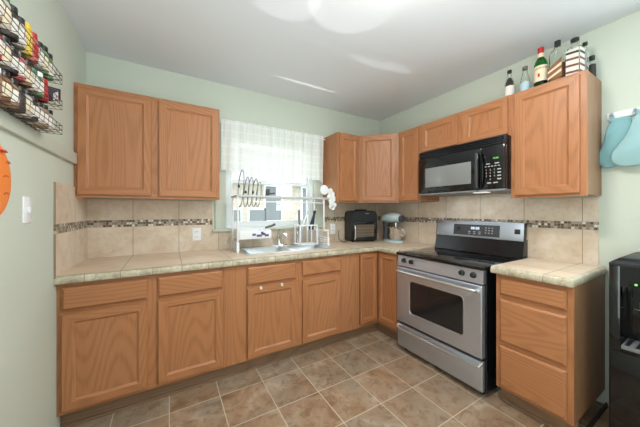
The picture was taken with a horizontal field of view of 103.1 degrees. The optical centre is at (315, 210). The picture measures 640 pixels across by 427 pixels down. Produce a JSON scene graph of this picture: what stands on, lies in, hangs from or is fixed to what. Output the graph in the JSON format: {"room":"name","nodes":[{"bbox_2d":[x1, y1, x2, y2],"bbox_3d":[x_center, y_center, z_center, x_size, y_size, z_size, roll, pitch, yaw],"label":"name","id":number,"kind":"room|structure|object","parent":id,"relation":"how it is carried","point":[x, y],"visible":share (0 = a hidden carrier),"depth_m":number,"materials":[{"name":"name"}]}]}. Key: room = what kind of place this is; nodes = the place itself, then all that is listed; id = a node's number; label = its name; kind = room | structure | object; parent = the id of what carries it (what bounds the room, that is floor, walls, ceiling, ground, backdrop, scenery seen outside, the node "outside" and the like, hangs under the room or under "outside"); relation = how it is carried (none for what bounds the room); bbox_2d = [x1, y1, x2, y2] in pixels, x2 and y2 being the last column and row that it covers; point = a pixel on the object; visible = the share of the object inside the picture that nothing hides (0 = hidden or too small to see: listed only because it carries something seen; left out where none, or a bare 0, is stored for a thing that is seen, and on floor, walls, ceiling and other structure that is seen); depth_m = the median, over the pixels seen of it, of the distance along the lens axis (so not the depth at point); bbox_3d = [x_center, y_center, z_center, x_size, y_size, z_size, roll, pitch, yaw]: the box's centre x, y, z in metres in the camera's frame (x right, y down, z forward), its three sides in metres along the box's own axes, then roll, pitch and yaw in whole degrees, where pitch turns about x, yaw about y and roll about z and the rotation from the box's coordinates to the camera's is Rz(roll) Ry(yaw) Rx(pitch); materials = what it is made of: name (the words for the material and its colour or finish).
{"room":"kitchen","nodes":[
{"label":"kitchen","id":0,"kind":"room"},
{"bbox_2d":[0,0,85,426],"bbox_3d":[-0.801,0.026,0.133,0.150,2.509,4.370,0,0,-30],"label":"wall","id":1,"kind":"structure","parent":0,"point":[27,287],"depth_m":1.21,"materials":[{"name":"green paint"}]},
{"bbox_2d":[0,145,10,214],"bbox_3d":[-1.133,-0.114,0.881,0.040,0.308,0.308,0,0,-30],"label":"wall plaque","id":2,"kind":"object","parent":1,"relation":"attached to","point":[5,174],"visible":1,"depth_m":0.96,"materials":[{"name":"orange ceramic"}]},
{"bbox_2d":[22,196,30,222],"bbox_3d":[-1.286,-0.004,1.138,0.016,0.118,0.075,0,0,-30],"label":"light switch","id":3,"kind":"object","parent":1,"relation":"attached to","point":[26,201],"visible":1,"depth_m":1.13,"materials":[{"name":"white plastic"}]},
{"bbox_2d":[0,0,61,134],"bbox_3d":[-1.130,-0.559,0.957,0.103,0.380,0.588,0,0,-30],"label":"spice rack","id":4,"kind":"object","parent":1,"relation":"attached to","point":[59,75],"visible":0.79,"depth_m":0.97,"materials":[{"name":"black metal"}]},
{"bbox_2d":[0,28,1,60],"bbox_3d":[-1.044,-0.545,0.816,0.049,0.105,0.049,0,0,-30],"label":"spice jar","id":5,"kind":"object","parent":4,"relation":"in","point":[0,28],"visible":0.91,"depth_m":0.83,"materials":[{"name":"white plastic"}]},
{"bbox_2d":[0,68,1,97],"bbox_3d":[-1.045,-0.420,0.817,0.047,0.093,0.047,0,0,-30],"label":"spice jar","id":6,"kind":"object","parent":4,"relation":"in","point":[0,68],"visible":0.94,"depth_m":0.83,"materials":[{"name":"white plastic"}]},
{"bbox_2d":[0,0,2,23],"bbox_3d":[-1.045,-0.673,0.817,0.049,0.112,0.049,0,0,-30],"label":"spice jar","id":7,"kind":"object","parent":4,"relation":"in","point":[1,2],"visible":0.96,"depth_m":0.83,"materials":[{"name":"white plastic"}]},
{"bbox_2d":[0,69,10,103],"bbox_3d":[-1.072,-0.425,0.863,0.049,0.103,0.049,0,0,-30],"label":"spice jar","id":8,"kind":"object","parent":4,"relation":"in","point":[5,74],"visible":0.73,"depth_m":0.86,"materials":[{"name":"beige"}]},
{"bbox_2d":[0,34,10,68],"bbox_3d":[-1.071,-0.543,0.862,0.049,0.100,0.049,0,0,-30],"label":"spice jar","id":9,"kind":"object","parent":4,"relation":"in","point":[5,39],"visible":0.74,"depth_m":0.86,"materials":[{"name":"beige plastic"}]},
{"bbox_2d":[0,0,10,33],"bbox_3d":[-1.072,-0.679,0.863,0.049,0.124,0.049,0,0,-30],"label":"spice jar","id":10,"kind":"object","parent":4,"relation":"in","point":[7,2],"visible":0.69,"depth_m":0.86,"materials":[{"name":"beige plastic"}]},
{"bbox_2d":[0,78,18,108],"bbox_3d":[-1.099,-0.423,0.910,0.049,0.098,0.049,0,0,-30],"label":"spice jar","id":11,"kind":"object","parent":4,"relation":"in","point":[14,83],"visible":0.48,"depth_m":0.91,"materials":[{"name":"white plastic"}]},
{"bbox_2d":[1,4,18,42],"bbox_3d":[-1.099,-0.676,0.910,0.049,0.118,0.049,0,0,-30],"label":"spice jar","id":12,"kind":"object","parent":4,"relation":"in","point":[14,9],"visible":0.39,"depth_m":0.91,"materials":[{"name":"white plastic"}]},
{"bbox_2d":[1,45,18,75],"bbox_3d":[-1.098,-0.540,0.908,0.049,0.095,0.049,0,0,-30],"label":"spice jar","id":13,"kind":"object","parent":4,"relation":"in","point":[13,48],"visible":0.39,"depth_m":0.91,"materials":[{"name":"white plastic"}]},
{"bbox_2d":[7,86,25,113],"bbox_3d":[-1.125,-0.420,0.956,0.047,0.093,0.047,0,0,-30],"label":"spice jar","id":14,"kind":"object","parent":4,"relation":"in","point":[21,89],"visible":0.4,"depth_m":0.95,"materials":[{"name":"grey glass"}]},
{"bbox_2d":[10,15,25,50],"bbox_3d":[-1.125,-0.673,0.956,0.049,0.112,0.049,0,0,-30],"label":"spice jar","id":15,"kind":"object","parent":4,"relation":"in","point":[22,21],"visible":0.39,"depth_m":0.95,"materials":[{"name":"white glass"}]},
{"bbox_2d":[10,50,25,82],"bbox_3d":[-1.125,-0.545,0.955,0.049,0.105,0.049,0,0,-30],"label":"spice jar","id":16,"kind":"object","parent":4,"relation":"in","point":[21,55],"visible":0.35,"depth_m":0.95,"materials":[{"name":"white plastic"}]},
{"bbox_2d":[14,89,32,117],"bbox_3d":[-1.152,-0.425,1.002,0.049,0.103,0.049,0,0,-30],"label":"spice jar","id":17,"kind":"object","parent":4,"relation":"in","point":[28,93],"visible":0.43,"depth_m":1.00,"materials":[{"name":"beige plastic"}]},
{"bbox_2d":[19,21,31,57],"bbox_3d":[-1.152,-0.679,1.002,0.047,0.124,0.047,0,0,-30],"label":"spice jar","id":18,"kind":"object","parent":4,"relation":"in","point":[28,26],"visible":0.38,"depth_m":1.00,"materials":[{"name":"yellow plastic"}]},
{"bbox_2d":[18,59,32,88],"bbox_3d":[-1.151,-0.543,1.001,0.049,0.100,0.049,0,0,-30],"label":"spice jar","id":19,"kind":"object","parent":4,"relation":"in","point":[28,62],"visible":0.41,"depth_m":1.00,"materials":[{"name":"beige plastic"}]},
{"bbox_2d":[21,96,38,121],"bbox_3d":[-1.179,-0.423,1.049,0.049,0.098,0.049,0,0,-30],"label":"spice jar","id":20,"kind":"object","parent":4,"relation":"in","point":[34,99],"visible":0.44,"depth_m":1.05,"materials":[{"name":"white plastic"}]},
{"bbox_2d":[0,0,61,84],"bbox_3d":[-1.128,-0.635,0.958,0.100,0.045,0.588,0,0,-30],"label":"basket","id":21,"kind":"object","parent":4,"relation":"on","point":[59,75],"depth_m":0.96,"materials":[{"name":"black metal"}]},
{"bbox_2d":[0,37,61,109],"bbox_3d":[-1.128,-0.511,0.958,0.100,0.045,0.588,0,0,-30],"label":"basket","id":22,"kind":"object","parent":4,"relation":"on","point":[47,102],"depth_m":0.96,"materials":[{"name":"black metal"}]},
{"bbox_2d":[0,76,61,134],"bbox_3d":[-1.128,-0.392,0.958,0.100,0.045,0.588,0,0,-30],"label":"basket","id":23,"kind":"object","parent":4,"relation":"on","point":[59,125],"depth_m":0.98,"materials":[{"name":"black metal"}]},
{"bbox_2d":[25,32,38,64],"bbox_3d":[-1.179,-0.676,1.049,0.049,0.118,0.049,0,0,-30],"label":"spice jar","id":24,"kind":"object","parent":4,"relation":"in","point":[34,35],"visible":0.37,"depth_m":1.05,"materials":[{"name":"red plastic"}]},
{"bbox_2d":[26,67,38,93],"bbox_3d":[-1.178,-0.540,1.047,0.049,0.095,0.049,0,0,-30],"label":"spice jar","id":25,"kind":"object","parent":4,"relation":"in","point":[32,68],"visible":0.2,"depth_m":1.05,"materials":[{"name":"white plastic"}]},
{"bbox_2d":[28,102,43,125],"bbox_3d":[-1.206,-0.420,1.095,0.049,0.093,0.049,0,0,-30],"label":"spice jar","id":26,"kind":"object","parent":4,"relation":"in","point":[40,105],"visible":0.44,"depth_m":1.09,"materials":[{"name":"white glass"}]},
{"bbox_2d":[32,41,43,70],"bbox_3d":[-1.206,-0.673,1.095,0.049,0.112,0.049,0,0,-30],"label":"spice jar","id":27,"kind":"object","parent":4,"relation":"in","point":[40,44],"visible":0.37,"depth_m":1.09,"materials":[{"name":"white plastic"}]},
{"bbox_2d":[32,71,43,98],"bbox_3d":[-1.205,-0.545,1.094,0.049,0.105,0.049,0,0,-30],"label":"spice jar","id":28,"kind":"object","parent":4,"relation":"in","point":[40,75],"visible":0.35,"depth_m":1.09,"materials":[{"name":"white plastic"}]},
{"bbox_2d":[33,104,48,128],"bbox_3d":[-1.232,-0.425,1.141,0.049,0.103,0.049,0,0,-30],"label":"spice jar","id":29,"kind":"object","parent":4,"relation":"in","point":[45,107],"visible":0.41,"depth_m":1.14,"materials":[{"name":"white plastic"}]},
{"bbox_2d":[38,45,48,75],"bbox_3d":[-1.232,-0.679,1.141,0.049,0.124,0.049,0,0,-30],"label":"spice jar","id":30,"kind":"object","parent":4,"relation":"in","point":[45,49],"visible":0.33,"depth_m":1.14,"materials":[{"name":"beige plastic"}]},
{"bbox_2d":[38,78,48,102],"bbox_3d":[-1.232,-0.543,1.140,0.047,0.100,0.047,0,0,-30],"label":"spice jar","id":31,"kind":"object","parent":4,"relation":"in","point":[44,79],"visible":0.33,"depth_m":1.14,"materials":[{"name":"red plastic"}]},
{"bbox_2d":[39,109,53,131],"bbox_3d":[-1.259,-0.423,1.188,0.049,0.098,0.049,0,0,-30],"label":"spice jar","id":32,"kind":"object","parent":4,"relation":"in","point":[49,111],"visible":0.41,"depth_m":1.19,"materials":[{"name":"white glass"}]},
{"bbox_2d":[43,53,53,80],"bbox_3d":[-1.259,-0.676,1.188,0.049,0.118,0.049,0,0,-30],"label":"spice jar","id":33,"kind":"object","parent":4,"relation":"in","point":[49,54],"visible":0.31,"depth_m":1.19,"materials":[{"name":"white glass"}]},
{"bbox_2d":[48,86,60,101],"bbox_3d":[-1.253,-0.551,1.190,0.068,0.091,0.105,0,0,-26],"label":"tin","id":34,"kind":"object","parent":4,"relation":"in","point":[56,91],"visible":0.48,"depth_m":1.19,"materials":[{"name":"blue metal"}]},
{"bbox_2d":[0,106,76,163],"bbox_3d":[-0.618,-0.347,-0.012,0.022,0.072,3.935,0,0,-30],"label":"trim","id":35,"kind":"structure","parent":1,"relation":"attached to","point":[9,123],"depth_m":1.15,"materials":[{"name":"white paint"}]},
{"bbox_2d":[53,182,86,279],"bbox_3d":[-1.602,0.110,1.680,0.010,0.541,0.630,0,0,-30],"label":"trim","id":36,"kind":"structure","parent":1,"relation":"attached to","point":[69,211],"depth_m":1.57,"materials":[{"name":"tile"}]},
{"bbox_2d":[86,52,378,238],"bbox_3d":[-0.477,0.026,2.774,3.053,2.509,0.120,0,0,-30],"label":"wall","id":37,"kind":"structure","parent":0,"point":[233,103],"depth_m":2.46,"materials":[{"name":"green paint"}]},
{"bbox_2d":[74,82,219,199],"bbox_3d":[-1.287,-0.477,2.051,0.925,0.769,0.320,0,0,-30],"label":"upper cabinet","id":38,"kind":"object","parent":37,"relation":"attached to","point":[127,145],"visible":0.98,"depth_m":1.88,"materials":[{"name":"brown wood"}]},
{"bbox_2d":[192,228,200,240],"bbox_3d":[-1.092,0.215,2.333,0.072,0.115,0.009,0,0,-30],"label":"wall outlet","id":39,"kind":"object","parent":37,"relation":"attached to","point":[196,232],"visible":1,"depth_m":2.33,"materials":[{"name":"white plastic"}]},
{"bbox_2d":[87,199,378,258],"bbox_3d":[-0.449,0.144,2.715,3.042,0.472,0.010,0,0,-30],"label":"backsplash","id":40,"kind":"structure","parent":37,"relation":"attached to","point":[115,227],"depth_m":2.21,"materials":[{"name":"tile"}]},
{"bbox_2d":[212,120,322,231],"bbox_3d":[-0.456,-0.336,2.749,1.242,1.066,0.145,0,0,-30],"label":"window","id":41,"kind":"structure","parent":37,"relation":"in","point":[223,207],"depth_m":2.64,"materials":[{"name":"white plastic"}]},
{"bbox_2d":[220,118,324,182],"bbox_3d":[-0.401,-0.596,2.683,1.181,0.554,0.076,0,0,-30],"label":"curtain valance","id":42,"kind":"object","parent":41,"relation":"hanging from","point":[254,149],"visible":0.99,"depth_m":2.62,"materials":[{"name":"white fabric"}]},
{"bbox_2d":[330,224,334,233],"bbox_3d":[0.211,0.219,3.085,0.072,0.125,0.009,0,0,-30],"label":"wall outlet","id":43,"kind":"object","parent":37,"relation":"attached to","point":[332,226],"visible":1,"depth_m":3.08,"materials":[{"name":"white plastic"}]},
{"bbox_2d":[323,132,358,202],"bbox_3d":[0.297,-0.477,2.966,0.298,0.769,0.320,0,0,-30],"label":"upper cabinet","id":44,"kind":"object","parent":37,"relation":"attached to","point":[340,150],"visible":0.98,"depth_m":2.84,"materials":[{"name":"brown wood"}]},
{"bbox_2d":[359,133,404,202],"bbox_3d":[0.763,-0.477,3.067,0.609,0.769,0.610,0,0,-30],"label":"upper cabinet","id":45,"kind":"object","parent":37,"relation":"attached to","point":[379,153],"visible":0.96,"depth_m":2.85,"materials":[{"name":"brown wood"}]},
{"bbox_2d":[71,330,608,426],"bbox_3d":[0.615,1.331,0.882,3.353,0.100,4.550,0,0,-30],"label":"floor","id":46,"kind":"structure","parent":0,"point":[368,379],"depth_m":1.72,"materials":[{"name":"tile"}]},
{"bbox_2d":[56,267,223,426],"bbox_3d":[-1.217,0.846,1.913,0.909,0.869,0.607,0,0,-30],"label":"base cabinet","id":47,"kind":"object","parent":46,"relation":"on","point":[127,342],"visible":0.94,"depth_m":1.61,"materials":[{"name":"brown wood"}]},
{"bbox_2d":[223,265,245,378],"bbox_3d":[-0.628,0.846,1.968,0.165,0.869,0.076,0,0,-30],"label":"filler panel","id":48,"kind":"object","parent":46,"relation":"on","point":[234,276],"visible":0.94,"depth_m":1.94,"materials":[{"name":"brown wood"}]},
{"bbox_2d":[244,255,340,371],"bbox_3d":[-0.290,0.846,2.449,0.900,0.869,0.607,0,0,-30],"label":"base cabinet","id":49,"kind":"object","parent":46,"relation":"on","point":[303,315],"visible":0.9,"depth_m":2.15,"materials":[{"name":"brown wood"}]},
{"bbox_2d":[337,253,358,341],"bbox_3d":[0.321,0.846,2.516,0.223,0.869,0.076,0,0,-30],"label":"filler panel","id":50,"kind":"object","parent":46,"relation":"on","point":[349,262],"visible":0.93,"depth_m":2.48,"materials":[{"name":"brown wood"}]},
{"bbox_2d":[355,251,399,340],"bbox_3d":[0.731,0.846,2.871,0.840,0.869,0.897,0,0,-30],"label":"base cabinet","id":51,"kind":"object","parent":46,"relation":"on","point":[377,269],"visible":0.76,"depth_m":2.57,"materials":[{"name":"brown wood"}]},
{"bbox_2d":[54,238,434,284],"bbox_3d":[-0.222,0.388,2.322,3.042,0.046,0.898,0,0,-30],"label":"countertop","id":52,"kind":"structure","parent":51,"relation":"on","point":[104,268],"depth_m":1.96,"materials":[{"name":"stone"}]},
{"bbox_2d":[269,229,288,245],"bbox_3d":[-0.337,0.276,2.584,0.200,0.169,0.247,0,0,-30],"label":"faucet","id":53,"kind":"object","parent":52,"relation":"on","point":[279,236],"visible":1,"depth_m":2.64,"materials":[{"name":"silver metal"}]},
{"bbox_2d":[231,170,329,252],"bbox_3d":[-0.327,-0.009,2.561,0.975,0.750,0.230,0,0,-30],"label":"dish rack","id":54,"kind":"object","parent":52,"relation":"on","point":[234,245],"visible":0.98,"depth_m":2.41,"materials":[{"name":"white plastic"}]},
{"bbox_2d":[234,227,270,239],"bbox_3d":[-0.594,0.206,2.401,0.301,0.097,0.197,0,0,-30],"label":"tray","id":55,"kind":"object","parent":54,"relation":"hanging from","point":[244,232],"visible":0.9,"depth_m":2.33,"materials":[{"name":"white plastic"}]},
{"bbox_2d":[258,223,275,230],"bbox_3d":[-0.517,0.175,2.430,0.275,0.112,0.052,0,0,-30],"label":"spoon","id":56,"kind":"object","parent":55,"relation":"in","point":[273,224],"visible":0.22,"depth_m":2.45,"materials":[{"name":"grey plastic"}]},
{"bbox_2d":[265,189,274,195],"bbox_3d":[-0.434,-0.178,2.453,0.093,0.065,0.050,0,0,-30],"label":"dark scourer","id":57,"kind":"object","parent":54,"relation":"on","point":[267,191],"visible":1,"depth_m":2.42,"materials":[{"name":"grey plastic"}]},
{"bbox_2d":[294,224,317,245],"bbox_3d":[-0.080,0.249,2.692,0.263,0.212,0.132,0,0,-30],"label":"caddy","id":58,"kind":"object","parent":54,"relation":"attached to","point":[295,225],"visible":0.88,"depth_m":2.65,"materials":[{"name":"white plastic"}]},
{"bbox_2d":[298,210,300,224],"bbox_3d":[-0.169,0.166,2.642,0.025,0.348,0.033,0,0,38],"label":"kitchen knife","id":59,"kind":"object","parent":58,"relation":"in","point":[299,223],"visible":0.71,"depth_m":2.63,"materials":[{"name":"metal"}]},
{"bbox_2d":[301,211,308,241],"bbox_3d":[-0.117,0.169,2.705,0.110,0.342,0.026,0,0,-30],"label":"kitchen knife","id":60,"kind":"object","parent":58,"relation":"in","point":[307,212],"visible":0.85,"depth_m":2.69,"materials":[{"name":"metal"}]},
{"bbox_2d":[306,215,308,240],"bbox_3d":[-0.082,0.191,2.668,0.024,0.297,0.025,0,0,37],"label":"kitchen knife","id":61,"kind":"object","parent":58,"relation":"in","point":[306,215],"visible":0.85,"depth_m":2.66,"materials":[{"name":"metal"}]},
{"bbox_2d":[312,211,315,241],"bbox_3d":[-0.023,0.168,2.702,0.053,0.344,0.026,0,0,-30],"label":"kitchen knife","id":62,"kind":"object","parent":58,"relation":"in","point":[313,219],"visible":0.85,"depth_m":2.69,"materials":[{"name":"metal"}]},
{"bbox_2d":[320,185,336,209],"bbox_3d":[0.139,-0.143,2.765,0.215,0.271,0.028,0,0,-30],"label":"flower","id":63,"kind":"object","parent":54,"relation":"hanging from","point":[324,190],"visible":0.98,"depth_m":2.77,"materials":[{"name":"plastic"}]},
{"bbox_2d":[239,242,335,254],"bbox_3d":[-0.291,0.448,2.504,0.890,0.174,0.455,0,0,-30],"label":"sink","id":64,"kind":"object","parent":52,"relation":"in","point":[255,250],"visible":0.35,"depth_m":2.53,"materials":[{"name":"metal"}]},
{"bbox_2d":[296,230,298,242],"bbox_3d":[-0.194,0.287,2.767,0.044,0.147,0.044,0,0,-30],"label":"sprayer","id":65,"kind":"object","parent":64,"relation":"on","point":[297,231],"visible":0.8,"depth_m":2.75,"materials":[{"name":"silver metal"}]},
{"bbox_2d":[345,209,376,241],"bbox_3d":[0.556,0.174,3.083,0.330,0.385,0.258,0,0,-16],"label":"air fryer oven","id":66,"kind":"object","parent":52,"relation":"on","point":[360,224],"visible":0.99,"depth_m":3.00,"materials":[{"name":"black plastic"}]},
{"bbox_2d":[381,213,404,242],"bbox_3d":[0.922,0.193,2.999,0.208,0.346,0.360,0,0,-27],"label":"stand mixer","id":67,"kind":"object","parent":52,"relation":"on","point":[395,234],"visible":1,"depth_m":2.93,"materials":[{"name":"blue metal"}]},
{"bbox_2d":[387,227,404,239],"bbox_3d":[0.938,0.266,2.968,0.207,0.140,0.207,0,0,-43],"label":"bowl","id":68,"kind":"object","parent":67,"relation":"on","point":[393,233],"depth_m":2.90,"materials":[{"name":"silver metal"}]},
{"bbox_2d":[396,220,527,394],"bbox_3d":[1.198,0.688,2.177,0.704,1.185,0.761,0,0,-30],"label":"stove","id":69,"kind":"object","parent":46,"relation":"on","point":[446,291],"visible":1,"depth_m":2.01,"materials":[{"name":"silver metal"}]},
{"bbox_2d":[396,247,525,270],"bbox_3d":[1.219,0.389,2.189,0.652,0.025,0.761,0,0,-30],"label":"cooktop","id":70,"kind":"object","parent":69,"relation":"in","point":[467,259],"depth_m":2.07,"materials":[{"name":"black glass"}]},
{"bbox_2d":[496,273,607,426],"bbox_3d":[1.550,0.846,1.673,0.595,0.869,0.388,0,0,-30],"label":"base cabinet","id":71,"kind":"object","parent":46,"relation":"on","point":[550,338],"visible":0.94,"depth_m":1.51,"materials":[{"name":"brown wood"}]},
{"bbox_2d":[490,257,607,287],"bbox_3d":[1.541,0.388,1.679,0.632,0.046,0.401,0,0,-30],"label":"countertop","id":72,"kind":"structure","parent":71,"relation":"on","point":[561,273],"depth_m":1.59,"materials":[{"name":"stone"}]},
{"bbox_2d":[609,252,639,426],"bbox_3d":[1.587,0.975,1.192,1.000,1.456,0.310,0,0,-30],"label":"water dispenser","id":73,"kind":"object","parent":46,"relation":"on","point":[624,272],"visible":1,"depth_m":1.33,"materials":[{"name":"black plastic"}]},
{"bbox_2d":[621,338,639,353],"bbox_3d":[1.709,0.708,1.263,0.147,0.020,0.222,0,0,-30],"label":"drip tray","id":74,"kind":"object","parent":73,"relation":"on","point":[628,345],"depth_m":1.32,"materials":[{"name":"grey plastic"}]},
{"bbox_2d":[60,0,639,120],"bbox_3d":[0.615,-1.288,0.882,3.353,0.120,4.550,0,0,-30],"label":"ceiling","id":75,"kind":"structure","parent":0,"point":[378,60],"depth_m":1.83,"materials":[{"name":"white paint"}]},
{"bbox_2d":[379,11,639,405],"bbox_3d":[1.972,0.026,1.735,0.150,2.509,4.370,0,0,-30],"label":"wall","id":76,"kind":"structure","parent":0,"point":[615,46],"depth_m":1.67,"materials":[{"name":"green paint"}]},
{"bbox_2d":[399,125,438,202],"bbox_3d":[1.111,-0.477,2.753,0.320,0.769,0.282,0,0,-30],"label":"upper cabinet","id":77,"kind":"object","parent":76,"relation":"attached to","point":[409,140],"visible":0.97,"depth_m":2.67,"materials":[{"name":"brown wood"}]},
{"bbox_2d":[421,95,510,152],"bbox_3d":[1.378,-0.712,2.292,0.320,0.299,0.780,0,0,-30],"label":"upper cabinet","id":78,"kind":"object","parent":76,"relation":"attached to","point":[493,118],"visible":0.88,"depth_m":2.13,"materials":[{"name":"brown wood"}]},
{"bbox_2d":[419,134,510,196],"bbox_3d":[1.327,-0.351,2.234,0.443,0.416,0.730,0,0,-30],"label":"microwave","id":79,"kind":"object","parent":78,"relation":"attached to","point":[482,166],"visible":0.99,"depth_m":2.06,"materials":[{"name":"black plastic"}]},
{"bbox_2d":[504,70,514,96],"bbox_3d":[1.512,-0.978,1.981,0.062,0.233,0.062,0,0,-30],"label":"glass bottle","id":80,"kind":"object","parent":78,"relation":"on","point":[509,89],"visible":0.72,"depth_m":1.96,"materials":[{"name":"white"}]},
{"bbox_2d":[379,193,598,265],"bbox_3d":[1.384,0.161,2.593,0.010,0.640,2.056,0,0,-30],"label":"backsplash","id":81,"kind":"structure","parent":76,"relation":"attached to","point":[560,229],"depth_m":2.01,"materials":[{"name":"tile"}]},
{"bbox_2d":[511,69,601,197],"bbox_3d":[1.671,-0.477,1.784,0.320,0.769,0.393,0,0,-30],"label":"upper cabinet","id":82,"kind":"object","parent":76,"relation":"attached to","point":[556,125],"visible":1,"depth_m":1.66,"materials":[{"name":"brown wood"}]},
{"bbox_2d":[520,66,529,91],"bbox_3d":[1.563,-0.968,1.894,0.058,0.213,0.058,0,0,-30],"label":"glass bottle","id":83,"kind":"object","parent":82,"relation":"on","point":[525,80],"visible":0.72,"depth_m":1.88,"materials":[{"name":"white"}]},
{"bbox_2d":[534,47,547,86],"bbox_3d":[1.609,-1.012,1.814,0.079,0.301,0.078,0,0,-30],"label":"glass bottle","id":84,"kind":"object","parent":82,"relation":"on","point":[541,65],"visible":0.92,"depth_m":1.79,"materials":[{"name":"green glass"}]},
{"bbox_2d":[548,40,565,81],"bbox_3d":[1.653,-1.011,1.735,0.077,0.299,0.076,0,0,-23],"label":"glass bottle","id":85,"kind":"object","parent":82,"relation":"on","point":[557,57],"visible":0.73,"depth_m":1.71,"materials":[{"name":"white"}]},
{"bbox_2d":[566,37,584,75],"bbox_3d":[1.692,-0.993,1.656,0.071,0.263,0.071,0,0,-24],"label":"glass bottle","id":86,"kind":"object","parent":82,"relation":"on","point":[575,55],"visible":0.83,"depth_m":1.64,"materials":[{"name":"white glass"}]},
{"bbox_2d":[582,41,588,70],"bbox_3d":[1.769,-0.983,1.667,0.038,0.244,0.038,0,0,-30],"label":"glass bottle","id":87,"kind":"object","parent":82,"relation":"on","point":[584,44],"visible":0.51,"depth_m":1.65,"materials":[{"name":"white"}]},
{"bbox_2d":[589,55,595,76],"bbox_3d":[1.822,-0.941,1.676,0.040,0.159,0.040,0,0,-30],"label":"glass bottle","id":88,"kind":"object","parent":82,"relation":"on","point":[592,64],"visible":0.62,"depth_m":1.66,"materials":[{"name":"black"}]},
{"bbox_2d":[607,107,639,119],"bbox_3d":[2.025,-0.614,1.439,0.052,0.042,0.505,0,0,-30],"label":"hook rail","id":89,"kind":"object","parent":76,"relation":"attached to","point":[629,112],"visible":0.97,"depth_m":1.60,"materials":[{"name":"white plastic"}]},
{"bbox_2d":[600,115,631,167],"bbox_3d":[1.915,-0.446,1.621,0.027,0.338,0.154,0,0,-30],"label":"oven mitt","id":90,"kind":"object","parent":89,"relation":"hanging from","point":[617,129],"visible":0.73,"depth_m":1.62,"materials":[{"name":"teal fabric"}]},
{"bbox_2d":[611,109,639,166],"bbox_3d":[1.938,-0.444,1.532,0.045,0.345,0.205,0,0,-30],"label":"oven mitt","id":91,"kind":"object","parent":89,"relation":"hanging from","point":[626,153],"visible":1,"depth_m":1.54,"materials":[{"name":"teal fabric"}]},
{"label":"outside","id":92,"kind":"structure","parent":0,"visible":0},
{"bbox_3d":[-14.178,1.831,29.551,60.000,0.100,59.800,0,0,-30],"label":"ground","id":93,"kind":"structure","parent":92,"visible":0},
{"bbox_2d":[232,172,305,220],"bbox_3d":[-1.177,-0.269,10.038,15.600,4.100,5.700,0,0,-30],"label":"house","id":94,"kind":"structure","parent":93,"relation":"on","point":[266,211],"depth_m":7.05,"materials":[{"name":"white"}]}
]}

